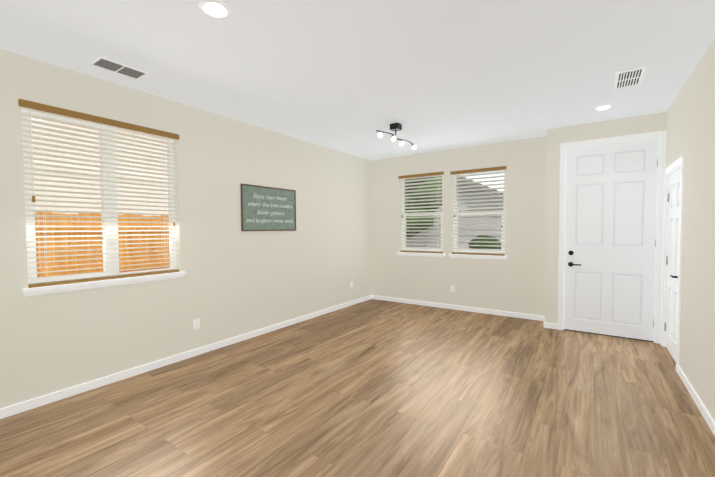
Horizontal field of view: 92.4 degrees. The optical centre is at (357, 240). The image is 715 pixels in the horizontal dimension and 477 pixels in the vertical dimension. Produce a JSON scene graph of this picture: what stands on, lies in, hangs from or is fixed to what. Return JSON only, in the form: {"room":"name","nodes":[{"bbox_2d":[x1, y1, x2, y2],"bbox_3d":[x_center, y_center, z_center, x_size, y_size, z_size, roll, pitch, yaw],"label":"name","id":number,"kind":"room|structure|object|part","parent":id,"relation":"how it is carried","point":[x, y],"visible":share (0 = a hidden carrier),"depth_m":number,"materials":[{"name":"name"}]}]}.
{"room":"empty living room","nodes":[
{"label":"empty living room","id":0,"kind":"room"},
{"bbox_2d":[0,48,370,408],"bbox_3d":[-1.944,-0.098,3.966,0.150,2.857,7.965,1,2,34],"label":"wall","id":1,"kind":"structure","parent":0,"point":[235,281],"depth_m":3.90,"materials":[{"name":"white paint"}]},
{"bbox_2d":[18,99,184,296],"bbox_3d":[-2.369,-0.357,3.301,0.172,1.573,1.325,1,2,34],"label":"sliding window","id":2,"kind":"structure","parent":1,"relation":"in","point":[109,274],"depth_m":3.19,"materials":[{"name":"white plastic"}]},
{"bbox_2d":[0,295,371,418],"bbox_3d":[-1.867,1.292,3.967,0.014,0.078,7.665,1,2,34],"label":"baseboard","id":3,"kind":"structure","parent":1,"relation":"attached to","point":[8,411],"depth_m":3.51,"materials":[{"name":"white wood"}]},
{"bbox_2d":[194,318,199,328],"bbox_3d":[-1.861,0.964,3.972,0.009,0.114,0.070,1,2,34],"label":"electrical outlet","id":4,"kind":"object","parent":1,"relation":"attached to","point":[196,323],"visible":1,"depth_m":3.97,"materials":[{"name":"white plastic"}]},
{"bbox_2d":[240,184,295,230],"bbox_3d":[-1.228,-0.447,4.851,0.020,0.615,0.985,1,2,34],"label":"sign","id":5,"kind":"object","parent":1,"relation":"attached to","point":[263,208],"visible":1,"depth_m":4.80,"materials":[{"name":"green"}]},
{"bbox_2d":[0,299,714,476],"bbox_3d":[-0.013,1.412,2.704,4.803,0.100,7.965,1,2,34],"label":"floor","id":6,"kind":"structure","parent":0,"point":[374,388],"depth_m":2.74,"materials":[{"name":"laminate"}]},
{"bbox_2d":[0,0,714,159],"bbox_3d":[-0.033,-1.543,2.603,4.803,0.100,7.965,1,2,34],"label":"ceiling","id":7,"kind":"structure","parent":0,"point":[351,77],"depth_m":2.81,"materials":[{"name":"white paint"}]},
{"bbox_2d":[91,56,147,78],"bbox_3d":[-2.053,-1.486,2.966,0.200,0.012,0.360,1,2,34],"label":"ceiling vent","id":8,"kind":"object","parent":7,"relation":"in","point":[113,66],"visible":1,"depth_m":2.95,"materials":[{"name":"white metal"}]},
{"bbox_2d":[199,0,230,18],"bbox_3d":[-0.906,-1.470,2.181,0.190,0.006,0.190,1,2,34],"label":"recessed light","id":9,"kind":"object","parent":7,"relation":"in","point":[215,9],"visible":1,"depth_m":2.17,"materials":[{"name":"white plastic"}]},
{"bbox_2d":[376,122,415,149],"bbox_3d":[0.577,-1.449,4.742,0.161,0.242,1.007,1,2,34],"label":"spotlight fixture","id":10,"kind":"object","parent":7,"relation":"attached to","point":[395,127],"visible":1,"depth_m":4.58,"materials":[{"name":"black metal"}]},
{"bbox_2d":[595,105,611,109],"bbox_3d":[2.880,-1.558,4.013,0.170,0.006,0.170,1,2,34],"label":"recessed light","id":11,"kind":"object","parent":7,"relation":"in","point":[603,107],"visible":0.98,"depth_m":4.00,"materials":[{"name":"white plastic"}]},
{"bbox_2d":[614,67,645,88],"bbox_3d":[2.558,-1.527,3.234,0.210,0.008,0.430,1,2,34],"label":"ceiling vent","id":12,"kind":"object","parent":7,"relation":"in","point":[632,77],"visible":1,"depth_m":3.21,"materials":[{"name":"white metal"}]},
{"bbox_2d":[371,136,546,315],"bbox_3d":[1.652,-0.200,6.239,3.220,2.857,0.150,1,2,34],"label":"wall","id":13,"kind":"structure","parent":0,"point":[514,282],"depth_m":5.94,"materials":[{"name":"white paint"}]},
{"bbox_2d":[397,252,444,256],"bbox_3d":[1.205,0.260,6.504,0.955,0.062,0.116,1,2,34],"label":"window sill","id":14,"kind":"structure","parent":13,"relation":"attached to","point":[421,254],"depth_m":6.44,"materials":[{"name":"white wood"}]},
{"bbox_2d":[402,175,442,250],"bbox_3d":[1.247,-0.507,6.547,0.875,1.475,0.060,1,2,34],"label":"window","id":15,"kind":"structure","parent":13,"relation":"in","point":[421,249],"depth_m":6.60,"materials":[{"name":"white plastic"}]},
{"bbox_2d":[398,172,443,253],"bbox_3d":[1.200,-0.512,6.478,0.905,1.479,0.091,1,2,34],"label":"window blind","id":16,"kind":"object","parent":15,"relation":"attached to","point":[437,174],"visible":0.9,"depth_m":6.46,"materials":[{"name":"white plastic"}]},
{"bbox_2d":[372,295,544,320],"bbox_3d":[1.621,1.192,6.215,3.206,0.078,0.014,1,2,34],"label":"baseboard","id":17,"kind":"structure","parent":13,"relation":"attached to","point":[494,312],"depth_m":6.03,"materials":[{"name":"white wood"}]},
{"bbox_2d":[449,254,506,259],"bbox_3d":[2.067,0.275,5.914,0.975,0.062,0.116,1,2,34],"label":"window sill","id":18,"kind":"structure","parent":13,"relation":"attached to","point":[478,256],"depth_m":5.86,"materials":[{"name":"white wood"}]},
{"bbox_2d":[453,170,504,252],"bbox_3d":[2.110,-0.485,5.957,0.895,1.460,0.060,1,2,34],"label":"window","id":19,"kind":"structure","parent":13,"relation":"in","point":[483,251],"depth_m":5.96,"materials":[{"name":"white plastic"}]},
{"bbox_2d":[450,166,505,255],"bbox_3d":[2.063,-0.490,5.889,0.925,1.464,0.091,1,2,34],"label":"window blind","id":20,"kind":"object","parent":19,"relation":"attached to","point":[491,169],"visible":0.9,"depth_m":5.88,"materials":[{"name":"white plastic"}]},
{"bbox_2d":[545,112,666,328],"bbox_3d":[3.462,-0.161,4.765,1.433,2.857,0.541,1,2,34],"label":"wall","id":21,"kind":"structure","parent":0,"point":[634,125],"depth_m":4.85,"materials":[{"name":"white paint"}]},
{"bbox_2d":[545,322,556,328],"bbox_3d":[2.789,1.228,4.943,0.158,0.078,0.014,1,2,34],"label":"baseboard","id":22,"kind":"structure","parent":21,"relation":"attached to","point":[551,325],"depth_m":4.93,"materials":[{"name":"white wood"}]},
{"bbox_2d":[558,131,666,343],"bbox_3d":[3.345,-0.038,4.585,1.118,2.624,0.176,1,2,34],"label":"door frame","id":23,"kind":"structure","parent":21,"relation":"in","point":[660,136],"depth_m":4.36,"materials":[{"name":"white wood"}]},
{"bbox_3d":[3.011,0.252,4.754,0.158,0.225,0.058,1,2,34],"label":"handle","id":24,"kind":"part","parent":23,"relation":"part of","materials":[{"name":"black"}]},
{"bbox_2d":[564,139,657,340],"bbox_3d":[3.343,-0.005,4.579,0.970,2.536,0.044,1,2,34],"label":"front door","id":25,"kind":"structure","parent":23,"relation":"attached to","point":[611,211],"depth_m":4.54,"materials":[{"name":"white wood"}]},
{"bbox_2d":[664,194,668,330],"bbox_3d":[3.710,0.263,4.112,0.014,1.650,0.014,1,2,34],"label":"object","id":26,"kind":"structure","parent":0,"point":[666,264],"depth_m":4.11,"materials":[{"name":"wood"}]},
{"bbox_2d":[663,38,714,421],"bbox_3d":[1.745,-0.025,1.118,0.150,2.857,7.424,1,2,34],"label":"wall","id":27,"kind":"structure","parent":0,"point":[690,137],"depth_m":2.87,"materials":[{"name":"white paint"}]},
{"bbox_2d":[661,156,683,371],"bbox_3d":[3.499,0.229,3.762,0.169,2.146,0.982,1,2,34],"label":"door frame","id":28,"kind":"structure","parent":27,"relation":"in","point":[674,166],"depth_m":3.96,"materials":[{"name":"white wood"}]},
{"bbox_2d":[666,168,680,361],"bbox_3d":[3.501,0.262,3.762,0.035,2.060,0.830,1,2,34],"label":"closet door","id":29,"kind":"structure","parent":27,"relation":"in","point":[673,254],"depth_m":3.85,"materials":[{"name":"white wood"}]},
{"bbox_2d":[677,365,714,435],"bbox_3d":[1.433,1.377,0.842,0.014,0.078,6.228,1,2,34],"label":"baseboard","id":30,"kind":"structure","parent":27,"relation":"attached to","point":[708,418],"depth_m":2.76,"materials":[{"name":"white wood"}]},
{"label":"outside","id":31,"kind":"structure","parent":0,"visible":0},
{"bbox_3d":[2.774,1.428,9.002,34.000,0.100,34.000,1,2,34],"label":"ground","id":32,"kind":"structure","parent":31,"visible":0},
{"bbox_2d":[31,118,167,275],"bbox_3d":[-8.429,-1.826,6.841,1.050,6.700,18.600,1,2,34],"label":"neighbour left","id":33,"kind":"object","parent":32,"relation":"on","point":[79,190],"depth_m":8.86,"materials":[{"name":"paint"}]},
{"bbox_2d":[35,212,169,276],"bbox_3d":[-4.321,0.587,4.386,0.110,1.990,10.431,1,2,34],"label":"fence","id":34,"kind":"object","parent":32,"relation":"on","point":[94,247],"depth_m":5.04,"materials":[{"name":"brown wood"}]},
{"bbox_2d":[405,176,441,238],"bbox_3d":[1.024,-0.891,10.171,3.434,4.479,2.718,1,2,34],"label":"tree","id":35,"kind":"object","parent":32,"relation":"on","point":[421,205],"depth_m":9.39,"materials":[{"name":"green plant"}]},
{"bbox_2d":[406,175,502,249],"bbox_3d":[2.970,-1.303,14.822,9.225,4.958,6.900,1,2,34],"label":"neighbouring house","id":36,"kind":"structure","parent":32,"relation":"on","point":[467,232],"depth_m":10.80,"materials":[{"name":"grey"}]},
{"bbox_2d":[468,235,500,250],"bbox_3d":[2.667,0.669,6.728,1.062,1.574,0.872,1,2,34],"label":"bush","id":37,"kind":"object","parent":32,"relation":"on","point":[479,247],"depth_m":6.65,"materials":[{"name":"green plant"}]}
]}

